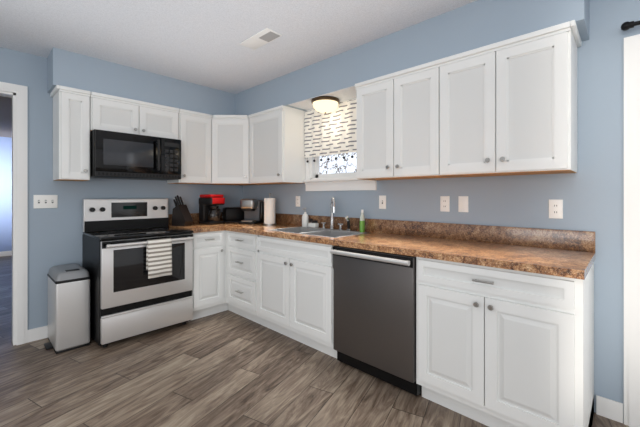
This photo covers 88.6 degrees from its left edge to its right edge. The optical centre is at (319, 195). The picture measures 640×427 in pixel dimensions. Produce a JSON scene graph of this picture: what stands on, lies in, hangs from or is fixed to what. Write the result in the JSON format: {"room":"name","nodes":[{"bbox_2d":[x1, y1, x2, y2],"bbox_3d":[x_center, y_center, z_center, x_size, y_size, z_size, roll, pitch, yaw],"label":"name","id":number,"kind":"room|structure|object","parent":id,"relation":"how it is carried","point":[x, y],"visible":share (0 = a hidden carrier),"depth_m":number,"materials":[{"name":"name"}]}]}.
{"room":"kitchen","nodes":[
{"label":"kitchen","id":0,"kind":"room"},
{"bbox_2d":[0,137,11,251],"bbox_3d":[-6.859,0.017,6.365,0.120,2.438,2.130,0,0,43],"label":"wall","id":1,"kind":"structure","parent":0,"point":[5,193],"depth_m":6.71,"materials":[{"name":"blue paint"}]},
{"bbox_2d":[0,251,11,256],"bbox_3d":[-6.817,1.186,6.312,0.014,0.100,2.150,0,0,43],"label":"baseboard","id":2,"kind":"structure","parent":1,"relation":"attached to","point":[5,253],"depth_m":6.71,"materials":[{"name":"white wood"}]},
{"bbox_2d":[0,47,242,329],"bbox_3d":[-2.845,0.017,2.459,0.120,2.438,5.200,0,0,43],"label":"wall","id":3,"kind":"structure","parent":0,"point":[54,236],"depth_m":2.87,"materials":[{"name":"blue paint"}]},
{"bbox_2d":[0,82,27,344],"bbox_3d":[-2.841,0.159,2.449,0.141,2.155,0.970,0,0,43],"label":"door frame","id":4,"kind":"structure","parent":3,"relation":"attached to","point":[17,94],"depth_m":2.72,"materials":[{"name":"white wood"}]},
{"bbox_2d":[28,325,47,341],"bbox_3d":[-2.343,1.183,2.893,0.014,0.105,0.360,0,0,43],"label":"baseboard","id":5,"kind":"structure","parent":3,"relation":"attached to","point":[38,333],"depth_m":2.81,"materials":[{"name":"white wood"}]},
{"bbox_2d":[33,195,57,207],"bbox_3d":[-2.383,0.051,2.849,0.016,0.116,0.162,0,0,43],"label":"switch","id":6,"kind":"object","parent":3,"relation":"attached to","point":[45,201],"visible":1,"depth_m":2.85,"materials":[{"name":"white plastic"}]},
{"bbox_2d":[50,85,89,180],"bbox_3d":[-2.164,-0.517,2.854,0.320,0.761,0.212,0,0,43],"label":"upper cabinet","id":7,"kind":"object","parent":3,"relation":"attached to","point":[79,115],"depth_m":2.75,"materials":[{"name":"white wood"}]},
{"bbox_2d":[90,91,177,138],"bbox_3d":[-1.828,-0.733,3.210,0.320,0.328,0.760,0,0,43],"label":"upper cabinet","id":8,"kind":"object","parent":3,"relation":"attached to","point":[107,112],"depth_m":3.06,"materials":[{"name":"white wood"}]},
{"bbox_2d":[90,129,180,180],"bbox_3d":[-1.780,-0.366,3.161,0.455,0.400,0.738,0,0,43],"label":"microwave","id":9,"kind":"object","parent":8,"relation":"attached to","point":[116,155],"visible":1,"depth_m":2.98,"materials":[{"name":"black metal"}]},
{"bbox_2d":[167,108,211,183],"bbox_3d":[-1.440,-0.517,3.621,0.320,0.761,0.362,0,0,43],"label":"upper cabinet","id":10,"kind":"object","parent":3,"relation":"attached to","point":[194,128],"depth_m":3.51,"materials":[{"name":"white wood"}]},
{"bbox_2d":[0,0,476,137],"bbox_3d":[-2.513,-1.242,2.229,12.120,0.080,5.320,0,0,43],"label":"ceiling","id":11,"kind":"structure","parent":0,"point":[195,41],"depth_m":2.40,"materials":[{"name":"paint"}]},
{"bbox_2d":[239,28,281,49],"bbox_3d":[-0.459,-1.197,2.514,0.355,0.010,0.145,0,0,43],"label":"ceiling vent","id":12,"kind":"object","parent":11,"relation":"in","point":[261,38],"visible":1,"depth_m":2.50,"materials":[{"name":"white metal"}]},
{"bbox_2d":[47,0,588,115],"bbox_3d":[-0.416,-1.048,2.374,3.530,0.308,1.990,0,0,43],"label":"soffit beam","id":13,"kind":"structure","parent":11,"relation":"attached to","point":[474,25],"depth_m":2.69,"materials":[{"name":"blue paint"}]},
{"bbox_2d":[311,96,339,113],"bbox_3d":[0.051,-0.833,3.065,0.268,0.131,0.268,0,0,43],"label":"flush ceiling light","id":14,"kind":"object","parent":13,"relation":"attached to","point":[325,104],"visible":1,"depth_m":2.98,"materials":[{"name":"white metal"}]},
{"bbox_2d":[0,256,628,426],"bbox_3d":[-2.513,1.276,2.229,12.120,0.080,5.320,0,0,43],"label":"floor","id":15,"kind":"structure","parent":0,"point":[227,368],"depth_m":2.13,"materials":[{"name":"wood"}]},
{"bbox_2d":[44,263,90,353],"bbox_3d":[-2.138,0.919,2.756,0.414,0.634,0.272,0,0,43],"label":"trash can","id":16,"kind":"object","parent":15,"relation":"on","point":[68,307],"visible":1,"depth_m":2.64,"materials":[{"name":"silver metal"}]},
{"bbox_2d":[82,199,193,347],"bbox_3d":[-1.671,0.633,3.050,0.718,1.205,0.754,0,0,43],"label":"range","id":17,"kind":"object","parent":15,"relation":"on","point":[137,259],"visible":1,"depth_m":2.85,"materials":[{"name":"silver metal"}]},
{"bbox_2d":[146,238,172,278],"bbox_3d":[-1.400,0.539,2.856,0.058,0.324,0.196,0,0,43],"label":"towel","id":18,"kind":"object","parent":17,"relation":"hanging from","point":[158,250],"depth_m":2.83,"materials":[{"name":"white fabric"}]},
{"bbox_2d":[190,230,227,320],"bbox_3d":[-1.298,0.799,3.525,0.654,0.874,0.437,0,0,43],"label":"base cabinet","id":19,"kind":"object","parent":15,"relation":"on","point":[209,275],"visible":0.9,"depth_m":3.30,"materials":[{"name":"white wood"}]},
{"bbox_2d":[226,231,309,324],"bbox_3d":[-0.560,0.799,3.441,0.631,0.874,0.623,0,0,43],"label":"base cabinet","id":20,"kind":"object","parent":15,"relation":"on","point":[243,250],"depth_m":3.16,"materials":[{"name":"white wood"}]},
{"bbox_2d":[262,247,336,357],"bbox_3d":[-0.037,0.886,2.948,0.941,0.700,0.623,0,0,43],"label":"base cabinet","id":21,"kind":"object","parent":15,"relation":"on","point":[297,282],"depth_m":2.64,"materials":[{"name":"white wood"}]},
{"bbox_2d":[330,246,421,395],"bbox_3d":[0.520,0.800,2.377,0.638,0.871,0.661,0,0,43],"label":"dishwasher","id":22,"kind":"object","parent":15,"relation":"on","point":[374,313],"visible":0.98,"depth_m":2.13,"materials":[{"name":"grey metal"}]},
{"bbox_2d":[416,257,593,426],"bbox_3d":[1.063,0.799,1.909,0.784,0.874,0.623,0,0,43],"label":"base cabinet","id":23,"kind":"object","parent":15,"relation":"on","point":[498,347],"depth_m":1.64,"materials":[{"name":"white wood"}]},
{"bbox_2d":[168,197,594,279],"bbox_3d":[-0.060,0.258,2.728,3.553,0.497,0.978,0,0,43],"label":"countertop","id":24,"kind":"structure","parent":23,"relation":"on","point":[564,253],"depth_m":2.18,"materials":[{"name":"laminate"}]},
{"bbox_2d":[172,195,192,225],"bbox_3d":[-1.487,0.157,3.532,0.210,0.328,0.110,0,0,23],"label":"knife block","id":25,"kind":"object","parent":24,"relation":"on","point":[181,215],"visible":1,"depth_m":3.50,"materials":[{"name":"black wood"}]},
{"bbox_2d":[199,194,224,224],"bbox_3d":[-1.227,0.153,3.749,0.263,0.335,0.200,0,0,31],"label":"coffee maker","id":26,"kind":"object","parent":24,"relation":"on","point":[209,212],"visible":1,"depth_m":3.69,"materials":[{"name":"black plastic"}]},
{"bbox_2d":[222,207,243,222],"bbox_3d":[-1.049,0.230,4.008,0.283,0.182,0.170,0,0,-27],"label":"toaster","id":27,"kind":"object","parent":24,"relation":"on","point":[232,214],"visible":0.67,"depth_m":3.93,"materials":[{"name":"black metal"}]},
{"bbox_2d":[238,199,263,223],"bbox_3d":[-0.787,0.178,3.820,0.228,0.285,0.260,0,0,15],"label":"pod coffee maker","id":28,"kind":"object","parent":24,"relation":"on","point":[253,209],"visible":0.9,"depth_m":3.79,"materials":[{"name":"black plastic"}]},
{"bbox_2d":[263,193,276,224],"bbox_3d":[-0.559,0.146,3.643,0.150,0.349,0.150,0,0,43],"label":"paper towel","id":29,"kind":"object","parent":24,"relation":"on","point":[269,210],"visible":1,"depth_m":3.59,"materials":[{"name":"white paper"}]},
{"bbox_2d":[302,208,308,226],"bbox_3d":[-0.151,0.219,3.354,0.067,0.195,0.070,0,0,43],"label":"soap dispenser","id":30,"kind":"object","parent":24,"relation":"on","point":[305,219],"visible":0.96,"depth_m":3.33,"materials":[{"name":"white plastic"}]},
{"bbox_2d":[308,219,318,227],"bbox_3d":[-0.068,0.273,3.277,0.104,0.087,0.056,0,0,43],"label":"sponge caddy","id":31,"kind":"object","parent":24,"relation":"on","point":[313,224],"visible":1,"depth_m":3.25,"materials":[{"name":"white plastic"}]},
{"bbox_2d":[360,210,364,231],"bbox_3d":[0.369,0.219,2.864,0.048,0.195,0.068,0,0,43],"label":"dish soap","id":32,"kind":"object","parent":24,"relation":"on","point":[362,222],"visible":0.98,"depth_m":2.84,"materials":[{"name":"green plastic"}]},
{"bbox_2d":[243,0,639,421],"bbox_3d":[1.308,0.017,2.197,6.520,2.438,0.120,0,0,43],"label":"wall","id":33,"kind":"structure","parent":0,"point":[590,193],"depth_m":1.89,"materials":[{"name":"blue paint"}]},
{"bbox_2d":[202,115,269,185],"bbox_3d":[-1.004,-0.515,3.872,0.611,0.765,0.611,0,0,43],"label":"upper cabinet","id":34,"kind":"object","parent":33,"relation":"attached to","point":[229,149],"visible":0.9,"depth_m":3.65,"materials":[{"name":"white wood"}]},
{"bbox_2d":[248,105,305,183],"bbox_3d":[-0.472,-0.517,3.569,0.584,0.761,0.320,0,0,43],"label":"upper cabinet","id":35,"kind":"object","parent":33,"relation":"attached to","point":[276,134],"depth_m":3.40,"materials":[{"name":"white wood"}]},
{"bbox_2d":[296,196,299,206],"bbox_3d":[-0.241,0.061,3.571,0.070,0.116,0.009,0,0,43],"label":"electrical outlet","id":36,"kind":"object","parent":33,"relation":"attached to","point":[297,201],"visible":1,"depth_m":3.57,"materials":[{"name":"white plastic"}]},
{"bbox_2d":[303,152,376,190],"bbox_3d":[0.200,-0.587,3.206,0.880,1.075,0.175,0,0,43],"label":"window","id":37,"kind":"structure","parent":33,"relation":"in","point":[315,180],"depth_m":3.24,"materials":[{"name":"white"}]},
{"bbox_2d":[304,98,356,162],"bbox_3d":[0.155,-0.620,3.157,0.882,0.548,0.025,0,0,43],"label":"curtain valance","id":38,"kind":"object","parent":37,"relation":"attached to","point":[332,133],"visible":0.75,"depth_m":3.19,"materials":[{"name":"fabric"}]},
{"bbox_2d":[379,195,385,208],"bbox_3d":[0.538,0.056,2.831,0.070,0.116,0.016,0,0,43],"label":"light switch","id":39,"kind":"object","parent":33,"relation":"attached to","point":[382,201],"visible":1,"depth_m":2.83,"materials":[{"name":"white plastic"}]},
{"bbox_2d":[355,63,431,179],"bbox_3d":[0.666,-0.517,2.496,0.751,0.761,0.320,0,0,43],"label":"upper cabinet","id":40,"kind":"object","parent":33,"relation":"attached to","point":[392,109],"depth_m":2.40,"materials":[{"name":"white wood"}]},
{"bbox_2d":[440,196,449,211],"bbox_3d":[0.937,0.061,2.459,0.070,0.116,0.009,0,0,43],"label":"electrical outlet","id":41,"kind":"object","parent":33,"relation":"attached to","point":[444,203],"visible":1,"depth_m":2.46,"materials":[{"name":"white plastic"}]},
{"bbox_2d":[458,196,467,211],"bbox_3d":[1.035,0.061,2.367,0.070,0.116,0.009,0,0,43],"label":"light switch","id":42,"kind":"object","parent":33,"relation":"attached to","point":[462,203],"visible":1,"depth_m":2.37,"materials":[{"name":"white plastic"}]},
{"bbox_2d":[428,20,579,177],"bbox_3d":[1.126,-0.517,2.061,0.750,0.761,0.320,0,0,43],"label":"upper cabinet","id":43,"kind":"object","parent":33,"relation":"attached to","point":[507,107],"depth_m":1.89,"materials":[{"name":"white wood"}]},
{"bbox_2d":[549,199,562,218],"bbox_3d":[1.433,0.081,1.991,0.070,0.116,0.009,0,0,43],"label":"electrical outlet","id":44,"kind":"object","parent":33,"relation":"attached to","point":[555,209],"visible":1,"depth_m":1.99,"materials":[{"name":"white plastic"}]},
{"bbox_2d":[596,395,622,422],"bbox_3d":[1.609,1.183,1.822,0.111,0.105,0.014,0,0,43],"label":"baseboard","id":45,"kind":"structure","parent":33,"relation":"attached to","point":[609,408],"depth_m":1.82,"materials":[{"name":"white wood"}]},
{"bbox_2d":[621,20,639,30],"bbox_3d":[2.077,-0.889,1.316,1.282,0.044,0.107,0,0,43],"label":"curtain rod","id":46,"kind":"object","parent":33,"relation":"attached to","point":[627,25],"visible":1,"depth_m":1.70,"materials":[{"name":"black metal"}]},
{"bbox_2d":[624,34,639,426],"bbox_3d":[2.037,0.191,1.411,1.070,2.090,0.024,0,0,43],"label":"door frame","id":47,"kind":"structure","parent":33,"relation":"attached to","point":[631,231],"depth_m":1.75,"materials":[{"name":"white wood"}]},
{"label":"outside","id":48,"kind":"structure","parent":0,"visible":0},
{"bbox_2d":[320,152,356,173],"bbox_3d":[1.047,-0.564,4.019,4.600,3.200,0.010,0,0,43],"label":"view","id":49,"kind":"structure","parent":48,"point":[340,164],"depth_m":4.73,"materials":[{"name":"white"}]}
]}

